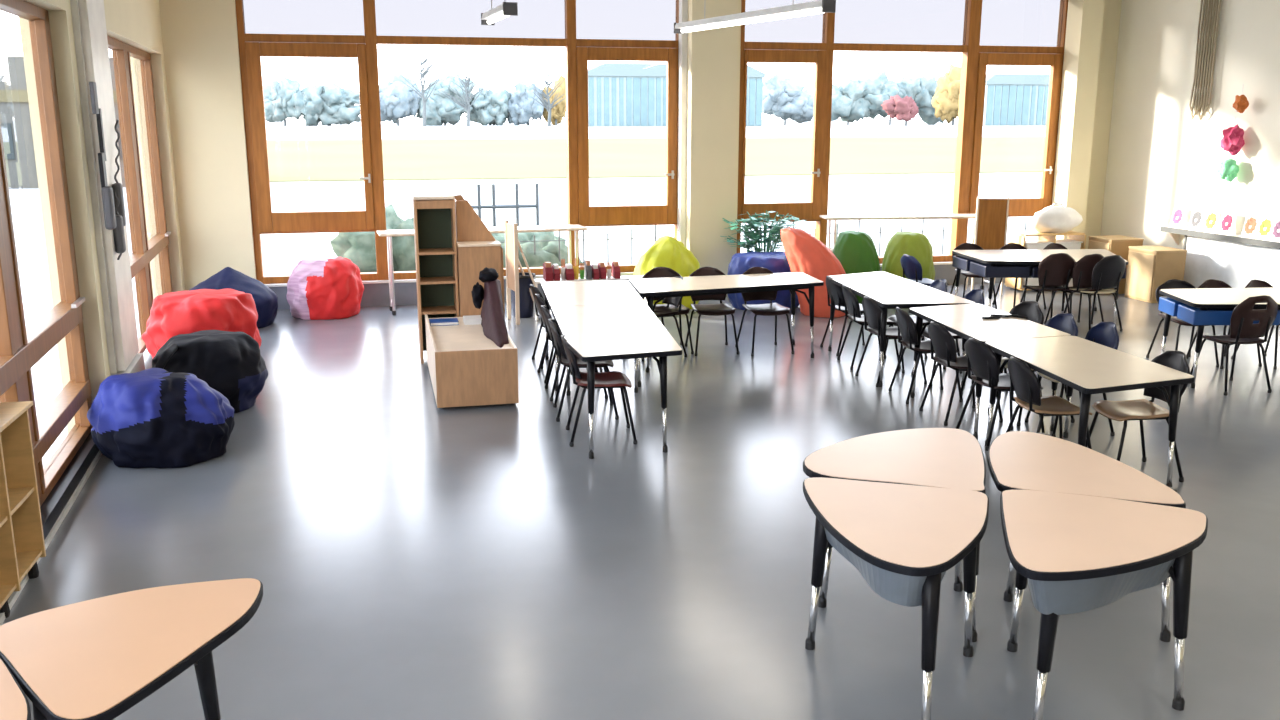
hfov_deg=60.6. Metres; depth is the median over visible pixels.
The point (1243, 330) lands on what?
chair
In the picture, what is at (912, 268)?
chair
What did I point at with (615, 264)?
bin
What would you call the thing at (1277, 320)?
tray
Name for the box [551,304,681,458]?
table
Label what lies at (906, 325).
chair
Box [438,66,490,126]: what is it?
bare tree
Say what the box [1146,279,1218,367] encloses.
chair
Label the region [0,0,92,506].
window
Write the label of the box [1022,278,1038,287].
plastic bin
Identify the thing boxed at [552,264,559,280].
bin
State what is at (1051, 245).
chair
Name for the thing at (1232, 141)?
pompom
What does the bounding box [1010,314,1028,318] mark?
pen
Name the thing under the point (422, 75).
bare tree
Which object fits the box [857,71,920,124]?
tree
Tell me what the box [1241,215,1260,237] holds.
picture card
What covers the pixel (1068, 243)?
plastic bin
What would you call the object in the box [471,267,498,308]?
hood
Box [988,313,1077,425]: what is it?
chair
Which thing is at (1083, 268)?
chair
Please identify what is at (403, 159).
field
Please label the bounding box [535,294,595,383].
chair
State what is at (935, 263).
trim
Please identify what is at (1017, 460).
desk
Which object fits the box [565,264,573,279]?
bin
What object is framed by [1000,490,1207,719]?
desk
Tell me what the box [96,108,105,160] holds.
socket
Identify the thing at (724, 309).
chair
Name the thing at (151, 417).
bean bag
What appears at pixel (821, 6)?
pendant light
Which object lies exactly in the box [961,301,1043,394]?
chair
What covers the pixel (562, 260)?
pencil cup
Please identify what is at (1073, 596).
tray
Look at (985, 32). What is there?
window
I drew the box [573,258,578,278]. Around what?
pencil cup
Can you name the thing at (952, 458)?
desk
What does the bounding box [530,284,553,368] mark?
chair
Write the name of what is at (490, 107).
tree
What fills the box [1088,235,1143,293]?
storage cabinet
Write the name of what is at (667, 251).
bean bag
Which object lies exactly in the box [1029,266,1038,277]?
tray
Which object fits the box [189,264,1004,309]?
baseboard
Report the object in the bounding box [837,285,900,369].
chair
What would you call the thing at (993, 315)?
pen
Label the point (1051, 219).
bag
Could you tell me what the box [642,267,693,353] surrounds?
chair
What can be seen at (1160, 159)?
wall
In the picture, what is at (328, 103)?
tree
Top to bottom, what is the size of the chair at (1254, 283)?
0.717 m
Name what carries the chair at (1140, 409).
on the floor
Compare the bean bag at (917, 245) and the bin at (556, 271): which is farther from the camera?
the bean bag at (917, 245)
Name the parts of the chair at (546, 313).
backrest, leg, frame, leg, leg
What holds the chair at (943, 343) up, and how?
on the floor
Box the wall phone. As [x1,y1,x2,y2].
[101,120,125,259]
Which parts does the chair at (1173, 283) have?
leg, backrest, leg, seat, leg, leg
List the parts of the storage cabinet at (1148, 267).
door, panel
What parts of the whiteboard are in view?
frame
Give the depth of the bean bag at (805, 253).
11.92 m
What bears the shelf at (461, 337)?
attached to the storage unit
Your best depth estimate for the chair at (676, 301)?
10.04 m
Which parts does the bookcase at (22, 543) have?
panel, panel, shelf, shelf, panel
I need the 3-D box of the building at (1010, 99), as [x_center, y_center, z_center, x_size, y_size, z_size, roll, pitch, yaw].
[106.907,-74.869,315.797,23.577,14.286,13.000,-3,13,-13]
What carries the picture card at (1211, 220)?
on the wall ledge
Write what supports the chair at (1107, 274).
on the floor
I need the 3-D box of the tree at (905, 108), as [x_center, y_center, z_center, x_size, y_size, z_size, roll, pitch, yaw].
[73.304,-70.187,307.734,11.205,8.650,9.570,-3,13,-13]
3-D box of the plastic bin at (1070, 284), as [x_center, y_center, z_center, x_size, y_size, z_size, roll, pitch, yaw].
[5.381,-1.073,14.048,0.380,0.235,0.310,-3,13,-13]
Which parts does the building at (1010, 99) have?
cladding panel, cladding panel, cladding panel, cladding panel, cladding panel, cladding panel, cladding panel, cladding panel, cladding panel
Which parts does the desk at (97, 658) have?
leg, leg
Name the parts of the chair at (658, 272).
backrest, seat, leg, leg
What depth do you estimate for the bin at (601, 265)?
11.99 m
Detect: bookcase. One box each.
[0,401,45,617]
[413,194,458,363]
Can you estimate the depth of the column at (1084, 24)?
14.06 m
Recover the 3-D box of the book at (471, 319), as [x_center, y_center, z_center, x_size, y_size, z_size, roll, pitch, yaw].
[-1.410,-0.347,9.455,0.220,0.045,0.200,-3,13,-13]
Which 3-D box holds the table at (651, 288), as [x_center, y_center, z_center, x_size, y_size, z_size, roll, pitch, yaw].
[0.778,-0.364,9.959,1.804,0.700,0.885,-3,13,-13]
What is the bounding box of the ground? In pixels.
[9,119,1045,327]
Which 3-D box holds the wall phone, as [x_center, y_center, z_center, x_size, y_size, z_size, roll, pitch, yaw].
[-3.580,-1.158,7.466,0.060,0.936,0.721,-4,13,-16]
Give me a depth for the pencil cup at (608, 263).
12.05 m
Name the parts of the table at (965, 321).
leg, leg, leg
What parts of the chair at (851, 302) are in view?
leg, backrest, leg, frame, seat, leg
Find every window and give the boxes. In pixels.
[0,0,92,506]
[107,36,172,352]
[235,0,678,283]
[737,0,1067,263]
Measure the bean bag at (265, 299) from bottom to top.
0.619 m
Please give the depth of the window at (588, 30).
12.51 m
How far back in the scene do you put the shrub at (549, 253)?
14.57 m
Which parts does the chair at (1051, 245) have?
backrest, leg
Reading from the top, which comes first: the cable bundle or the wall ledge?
the cable bundle
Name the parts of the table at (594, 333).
leg, leg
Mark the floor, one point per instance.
(413, 558)
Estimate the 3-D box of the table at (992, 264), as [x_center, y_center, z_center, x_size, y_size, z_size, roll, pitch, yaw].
[4.385,-0.779,11.830,1.767,0.700,1.113,-1,13,-3]
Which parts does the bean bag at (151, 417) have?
panel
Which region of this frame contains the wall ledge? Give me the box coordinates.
[1160,226,1279,248]
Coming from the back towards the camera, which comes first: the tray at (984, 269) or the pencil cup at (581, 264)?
the pencil cup at (581, 264)
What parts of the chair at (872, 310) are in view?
leg, backrest, leg, frame, seat, leg, leg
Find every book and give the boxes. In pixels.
[429,318,458,325]
[463,315,481,324]
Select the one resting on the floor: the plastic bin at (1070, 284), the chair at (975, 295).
the chair at (975, 295)
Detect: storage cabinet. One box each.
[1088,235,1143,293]
[1124,245,1187,302]
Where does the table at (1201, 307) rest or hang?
on the floor
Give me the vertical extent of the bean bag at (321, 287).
0.650 m
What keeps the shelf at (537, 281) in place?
on the floor
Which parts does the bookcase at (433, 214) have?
panel, panel, shelf, panel, shelf, shelf, shelf, panel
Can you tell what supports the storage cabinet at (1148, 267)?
on the floor
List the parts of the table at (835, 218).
leg frame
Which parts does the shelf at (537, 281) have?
panel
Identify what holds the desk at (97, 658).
on the floor
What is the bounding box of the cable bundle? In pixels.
[1189,0,1221,119]
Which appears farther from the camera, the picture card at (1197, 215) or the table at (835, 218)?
the table at (835, 218)
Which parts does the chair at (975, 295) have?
seat, leg, backrest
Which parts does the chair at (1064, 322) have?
seat, leg, backrest, leg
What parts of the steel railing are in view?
post, post, rail, post, post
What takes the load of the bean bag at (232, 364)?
on the floor
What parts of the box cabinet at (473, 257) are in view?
panel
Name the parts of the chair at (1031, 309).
leg, backrest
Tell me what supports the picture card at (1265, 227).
on the wall ledge
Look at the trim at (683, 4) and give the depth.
13.07 m
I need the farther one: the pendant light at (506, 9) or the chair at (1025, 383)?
the pendant light at (506, 9)
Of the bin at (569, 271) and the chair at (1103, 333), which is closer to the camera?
the chair at (1103, 333)
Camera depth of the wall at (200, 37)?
12.05 m
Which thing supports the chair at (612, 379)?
on the floor
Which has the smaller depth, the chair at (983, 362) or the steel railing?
the chair at (983, 362)
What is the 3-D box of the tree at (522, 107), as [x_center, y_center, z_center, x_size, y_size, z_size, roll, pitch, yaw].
[-34.188,-75.322,322.184,12.089,13.496,11.320,-3,13,-13]
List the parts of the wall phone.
cord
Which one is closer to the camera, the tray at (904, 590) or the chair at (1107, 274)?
the tray at (904, 590)
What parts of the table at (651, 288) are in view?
leg, frame, leg, leg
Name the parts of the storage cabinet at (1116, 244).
door, panel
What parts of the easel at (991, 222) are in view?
leg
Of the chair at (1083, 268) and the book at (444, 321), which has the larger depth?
the chair at (1083, 268)
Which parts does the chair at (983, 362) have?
leg, backrest, frame, leg, seat, leg, leg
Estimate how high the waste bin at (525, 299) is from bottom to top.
0.470 m
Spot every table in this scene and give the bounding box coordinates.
[377,224,586,314]
[540,280,645,390]
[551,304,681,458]
[629,272,823,372]
[820,214,989,291]
[828,271,974,386]
[909,303,1070,439]
[952,249,1127,322]
[985,336,1194,486]
[1158,287,1279,387]
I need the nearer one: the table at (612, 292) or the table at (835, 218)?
the table at (612, 292)
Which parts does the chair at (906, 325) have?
leg, backrest, leg, frame, seat, leg, leg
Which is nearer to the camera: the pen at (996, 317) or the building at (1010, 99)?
the pen at (996, 317)
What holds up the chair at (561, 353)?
on the floor
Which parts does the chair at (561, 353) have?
backrest, leg, leg, frame, seat, leg, leg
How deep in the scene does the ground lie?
34.40 m
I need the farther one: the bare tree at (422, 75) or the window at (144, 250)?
the bare tree at (422, 75)
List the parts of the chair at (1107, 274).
leg, leg, leg, seat, frame, backrest, leg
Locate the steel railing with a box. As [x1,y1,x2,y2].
[471,183,538,226]
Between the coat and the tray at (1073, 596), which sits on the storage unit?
the coat
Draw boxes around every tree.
[263,77,305,125]
[300,81,360,125]
[379,74,421,125]
[400,54,446,126]
[416,75,475,125]
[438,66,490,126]
[466,87,510,125]
[507,80,543,125]
[531,72,565,125]
[542,75,565,125]
[762,74,813,124]
[831,77,871,124]
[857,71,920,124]
[881,95,918,125]
[914,76,944,124]
[931,64,960,125]
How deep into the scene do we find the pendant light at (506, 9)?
8.59 m
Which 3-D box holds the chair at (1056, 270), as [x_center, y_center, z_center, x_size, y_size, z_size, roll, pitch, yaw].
[4.263,-0.751,11.470,0.430,0.801,0.496,-2,13,-7]
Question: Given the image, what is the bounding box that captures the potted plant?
[721,210,805,251]
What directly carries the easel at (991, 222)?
on the floor
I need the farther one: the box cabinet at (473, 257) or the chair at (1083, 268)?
the chair at (1083, 268)
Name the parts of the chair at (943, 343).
leg, backrest, seat, frame, leg, leg, leg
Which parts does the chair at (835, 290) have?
leg, backrest, leg, frame, seat, leg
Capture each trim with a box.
[0,450,101,625]
[110,353,144,375]
[265,262,952,286]
[677,0,687,246]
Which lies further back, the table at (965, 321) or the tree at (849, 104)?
the tree at (849, 104)
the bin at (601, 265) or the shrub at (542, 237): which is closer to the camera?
the bin at (601, 265)
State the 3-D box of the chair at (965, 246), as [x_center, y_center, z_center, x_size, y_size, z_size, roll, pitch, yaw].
[3.854,-0.972,12.661,0.430,0.717,0.496,-1,13,-5]
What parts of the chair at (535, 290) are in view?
leg, backrest, leg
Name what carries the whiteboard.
attached to the wall at (1160, 159)
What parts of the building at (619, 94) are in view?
cladding panel, cladding panel, cladding panel, cladding panel, cladding panel, cladding panel, cladding panel, cladding panel, cladding panel, cladding panel, cladding panel, cladding panel, cladding panel, cladding panel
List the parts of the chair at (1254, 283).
backrest, leg, leg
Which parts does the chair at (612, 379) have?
backrest, leg, leg, frame, seat, leg, leg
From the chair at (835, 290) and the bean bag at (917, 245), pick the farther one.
the bean bag at (917, 245)
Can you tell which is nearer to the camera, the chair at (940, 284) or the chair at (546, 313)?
the chair at (546, 313)
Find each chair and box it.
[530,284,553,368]
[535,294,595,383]
[541,305,607,400]
[548,319,618,421]
[561,335,637,446]
[641,276,686,360]
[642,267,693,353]
[685,267,739,355]
[735,267,793,355]
[820,276,880,355]
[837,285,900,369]
[855,296,926,386]
[879,279,946,370]
[888,307,962,403]
[895,254,948,314]
[911,289,984,386]
[919,321,1002,425]
[950,243,996,308]
[956,338,1044,450]
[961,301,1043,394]
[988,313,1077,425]
[992,243,1045,308]
[1006,356,1092,448]
[1020,253,1075,317]
[1025,322,1118,436]
[1038,243,1091,310]
[1044,254,1103,323]
[1063,255,1125,331]
[1085,351,1189,481]
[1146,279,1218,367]
[1186,279,1261,368]
[1190,295,1277,395]
[1231,279,1279,369]
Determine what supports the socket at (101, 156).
attached to the column at (88, 16)
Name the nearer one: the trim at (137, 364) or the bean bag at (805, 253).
the trim at (137, 364)
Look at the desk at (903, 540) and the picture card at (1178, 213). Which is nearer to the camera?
the desk at (903, 540)
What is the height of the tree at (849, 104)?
14.939 m
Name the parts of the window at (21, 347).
rail, handle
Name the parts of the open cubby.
panel, panel, panel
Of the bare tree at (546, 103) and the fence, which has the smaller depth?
the fence
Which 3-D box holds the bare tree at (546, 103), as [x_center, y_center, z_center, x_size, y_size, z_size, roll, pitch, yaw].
[-24.720,-70.316,294.299,9.993,14.770,5.178,-3,13,-13]
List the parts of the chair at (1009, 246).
leg, backrest, leg, leg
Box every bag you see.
[87,368,234,467]
[142,288,260,358]
[152,330,267,412]
[189,267,277,328]
[286,256,363,319]
[634,236,699,308]
[727,251,799,309]
[781,227,845,317]
[833,230,879,303]
[882,232,934,279]
[1031,203,1082,232]
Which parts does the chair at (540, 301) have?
backrest, leg, leg, frame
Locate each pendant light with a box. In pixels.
[481,0,517,24]
[674,0,835,33]
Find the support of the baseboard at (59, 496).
attached to the wall at (135, 23)
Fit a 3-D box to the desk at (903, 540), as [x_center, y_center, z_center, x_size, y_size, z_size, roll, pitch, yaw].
[0.918,0.930,4.120,0.726,0.700,0.857,4,13,15]
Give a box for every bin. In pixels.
[511,272,535,317]
[543,262,552,280]
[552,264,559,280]
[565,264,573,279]
[584,260,591,279]
[591,264,598,278]
[598,262,605,278]
[612,261,620,278]
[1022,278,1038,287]
[1025,240,1053,249]
[1056,239,1082,248]
[1062,278,1072,286]
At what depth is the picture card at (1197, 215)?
12.90 m
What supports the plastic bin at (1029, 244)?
in the open cubby
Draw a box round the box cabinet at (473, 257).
[456,241,501,316]
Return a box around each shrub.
[330,204,415,272]
[491,231,564,247]
[501,239,582,267]
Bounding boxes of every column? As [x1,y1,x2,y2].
[70,0,138,373]
[686,0,738,296]
[1052,0,1104,238]
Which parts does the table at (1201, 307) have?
leg, leg, frame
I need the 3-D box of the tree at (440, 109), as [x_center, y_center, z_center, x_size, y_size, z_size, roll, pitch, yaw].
[-56.599,-74.775,317.329,17.742,16.102,15.058,-3,13,-13]
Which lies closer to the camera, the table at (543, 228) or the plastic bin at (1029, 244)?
the table at (543, 228)
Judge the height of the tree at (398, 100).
14.485 m
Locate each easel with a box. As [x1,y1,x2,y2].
[505,220,536,324]
[965,197,1008,294]
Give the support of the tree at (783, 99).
on the ground
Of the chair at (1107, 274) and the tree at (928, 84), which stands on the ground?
the tree at (928, 84)
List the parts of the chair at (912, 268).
backrest, frame, seat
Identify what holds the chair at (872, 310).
on the floor
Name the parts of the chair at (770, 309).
leg, leg, backrest, seat, leg, leg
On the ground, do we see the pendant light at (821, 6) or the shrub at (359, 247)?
the shrub at (359, 247)
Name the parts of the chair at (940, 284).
seat, backrest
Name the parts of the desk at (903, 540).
leg, leg, leg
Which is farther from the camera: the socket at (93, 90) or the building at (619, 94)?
the building at (619, 94)
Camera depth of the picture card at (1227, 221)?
12.43 m
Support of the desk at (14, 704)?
on the floor
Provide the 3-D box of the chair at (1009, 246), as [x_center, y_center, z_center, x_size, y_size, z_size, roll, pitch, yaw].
[4.398,-0.972,12.661,0.430,0.717,0.496,-3,13,-13]
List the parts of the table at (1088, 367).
leg, leg, leg, leg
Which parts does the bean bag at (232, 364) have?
panel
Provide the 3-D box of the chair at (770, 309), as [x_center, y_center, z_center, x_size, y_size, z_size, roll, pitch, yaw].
[1.170,-0.467,10.282,0.430,0.762,0.496,-3,13,-15]
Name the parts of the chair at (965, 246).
leg, leg, backrest, seat, leg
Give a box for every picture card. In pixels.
[1169,207,1185,227]
[1188,209,1204,230]
[1202,211,1219,232]
[1218,212,1235,234]
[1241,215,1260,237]
[1255,217,1274,239]
[1269,218,1279,241]
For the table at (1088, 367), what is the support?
on the floor
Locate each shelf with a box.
[428,317,510,351]
[533,275,646,319]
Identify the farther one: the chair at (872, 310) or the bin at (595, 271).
the bin at (595, 271)
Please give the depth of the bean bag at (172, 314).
9.22 m
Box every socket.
[89,82,98,113]
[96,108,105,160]
[98,153,107,188]
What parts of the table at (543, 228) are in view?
leg frame, leg frame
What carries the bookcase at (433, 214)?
on the floor
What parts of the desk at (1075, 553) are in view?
leg, leg, leg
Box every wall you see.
[19,0,184,432]
[130,0,1121,298]
[1100,0,1279,288]
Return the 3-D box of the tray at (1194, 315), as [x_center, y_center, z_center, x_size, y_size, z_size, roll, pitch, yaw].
[4.629,-0.372,8.932,0.389,0.120,0.342,0,13,0]
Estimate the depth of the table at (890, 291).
9.28 m
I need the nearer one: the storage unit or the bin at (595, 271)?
the storage unit
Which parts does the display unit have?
panel, panel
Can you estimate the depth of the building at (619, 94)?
279.30 m
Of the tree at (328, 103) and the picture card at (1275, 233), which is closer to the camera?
the picture card at (1275, 233)
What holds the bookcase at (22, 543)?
on the floor
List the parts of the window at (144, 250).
rail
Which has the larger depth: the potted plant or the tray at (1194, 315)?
the potted plant
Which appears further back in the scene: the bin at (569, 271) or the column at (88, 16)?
the bin at (569, 271)
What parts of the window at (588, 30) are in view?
pane, rail, handle, pane, pane, rail, handle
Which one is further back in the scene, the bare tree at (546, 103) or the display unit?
the bare tree at (546, 103)
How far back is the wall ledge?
12.47 m
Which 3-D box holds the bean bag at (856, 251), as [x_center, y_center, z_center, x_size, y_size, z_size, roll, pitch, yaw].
[2.550,-1.096,12.922,0.568,0.847,0.626,-6,14,-24]
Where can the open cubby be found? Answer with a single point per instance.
(1013, 237)
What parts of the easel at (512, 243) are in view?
frame, leg, leg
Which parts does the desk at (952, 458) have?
leg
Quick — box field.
[267,137,1044,181]
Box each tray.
[825,529,945,606]
[952,256,973,270]
[970,261,1029,277]
[1027,559,1174,614]
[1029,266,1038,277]
[1158,297,1183,316]
[1177,304,1232,324]
[1253,310,1279,324]
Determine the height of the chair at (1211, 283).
0.717 m
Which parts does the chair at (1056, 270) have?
leg, seat, frame, leg, backrest, leg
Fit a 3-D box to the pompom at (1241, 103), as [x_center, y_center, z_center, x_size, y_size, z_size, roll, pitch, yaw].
[6.657,-2.894,12.121,0.150,0.316,0.162,-3,13,-13]
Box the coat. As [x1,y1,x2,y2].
[471,267,508,347]
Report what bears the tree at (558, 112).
on the ground
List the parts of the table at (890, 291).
leg, leg, leg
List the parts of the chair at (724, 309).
leg, leg, backrest, seat, leg, leg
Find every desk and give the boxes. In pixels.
[0,578,262,719]
[0,658,30,719]
[803,428,985,641]
[803,477,988,719]
[987,431,1185,641]
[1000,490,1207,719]
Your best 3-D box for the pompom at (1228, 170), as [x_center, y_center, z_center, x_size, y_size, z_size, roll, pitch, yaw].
[6.637,-2.199,12.348,0.220,0.383,0.205,-11,16,-40]
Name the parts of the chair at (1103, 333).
leg, seat, leg, backrest, leg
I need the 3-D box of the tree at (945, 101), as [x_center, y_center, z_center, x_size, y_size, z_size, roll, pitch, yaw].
[92.117,-77.772,320.861,13.666,17.771,11.236,-3,13,-13]
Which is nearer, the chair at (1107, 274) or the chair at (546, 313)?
the chair at (546, 313)
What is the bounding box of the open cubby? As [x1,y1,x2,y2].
[1005,231,1085,290]
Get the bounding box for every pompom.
[1217,154,1238,181]
[1220,116,1244,155]
[1233,84,1248,112]
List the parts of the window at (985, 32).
rail, pane, handle, pane, rail, pane, handle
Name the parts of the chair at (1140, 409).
leg, leg, seat, leg, frame, backrest, leg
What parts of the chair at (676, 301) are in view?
seat, frame, backrest, leg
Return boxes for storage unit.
[425,314,518,407]
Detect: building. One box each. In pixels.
[0,56,125,188]
[588,63,765,126]
[983,74,1049,125]
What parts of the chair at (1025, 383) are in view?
leg, backrest, leg, frame, seat, leg, leg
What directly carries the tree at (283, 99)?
on the ground
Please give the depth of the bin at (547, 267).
11.85 m
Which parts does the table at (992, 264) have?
leg, leg, frame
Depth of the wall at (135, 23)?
7.24 m
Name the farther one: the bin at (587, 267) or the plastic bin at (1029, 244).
the plastic bin at (1029, 244)
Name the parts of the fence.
post, post, post, post, post, post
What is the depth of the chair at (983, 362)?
7.26 m
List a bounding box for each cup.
[561,259,564,279]
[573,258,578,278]
[580,263,583,278]
[607,262,610,277]
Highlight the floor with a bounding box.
[2,282,1279,719]
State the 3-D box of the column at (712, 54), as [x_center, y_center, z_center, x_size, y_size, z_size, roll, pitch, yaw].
[0.840,-2.704,13.123,0.570,3.900,0.320,-3,13,-13]
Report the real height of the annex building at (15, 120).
4.400 m
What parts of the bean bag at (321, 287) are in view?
panel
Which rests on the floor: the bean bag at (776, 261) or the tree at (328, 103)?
the bean bag at (776, 261)
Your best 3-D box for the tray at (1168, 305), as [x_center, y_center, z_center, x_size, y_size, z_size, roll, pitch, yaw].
[4.673,-0.459,9.322,0.442,0.120,0.339,-1,13,-3]
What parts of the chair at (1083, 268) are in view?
leg, leg, seat, leg, frame, backrest, leg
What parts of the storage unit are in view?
panel, panel, panel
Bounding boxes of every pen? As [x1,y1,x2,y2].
[982,316,1000,318]
[990,314,1009,316]
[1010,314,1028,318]
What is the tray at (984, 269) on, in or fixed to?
on the table at (992, 264)
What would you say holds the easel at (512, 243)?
on the floor
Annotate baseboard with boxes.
[7,432,98,599]
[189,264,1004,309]
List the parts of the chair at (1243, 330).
leg, leg, seat, leg, frame, backrest, leg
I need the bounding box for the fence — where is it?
[500,219,1032,263]
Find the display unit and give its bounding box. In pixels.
[454,195,504,317]
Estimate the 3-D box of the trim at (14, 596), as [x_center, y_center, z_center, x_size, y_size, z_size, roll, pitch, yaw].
[-2.920,1.032,5.209,0.015,0.030,4.786,-4,13,-16]
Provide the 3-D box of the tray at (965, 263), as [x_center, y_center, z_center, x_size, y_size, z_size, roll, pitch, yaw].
[3.778,-1.062,12.045,0.555,0.120,0.426,-1,13,-3]
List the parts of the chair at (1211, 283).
leg, backrest, leg, leg, leg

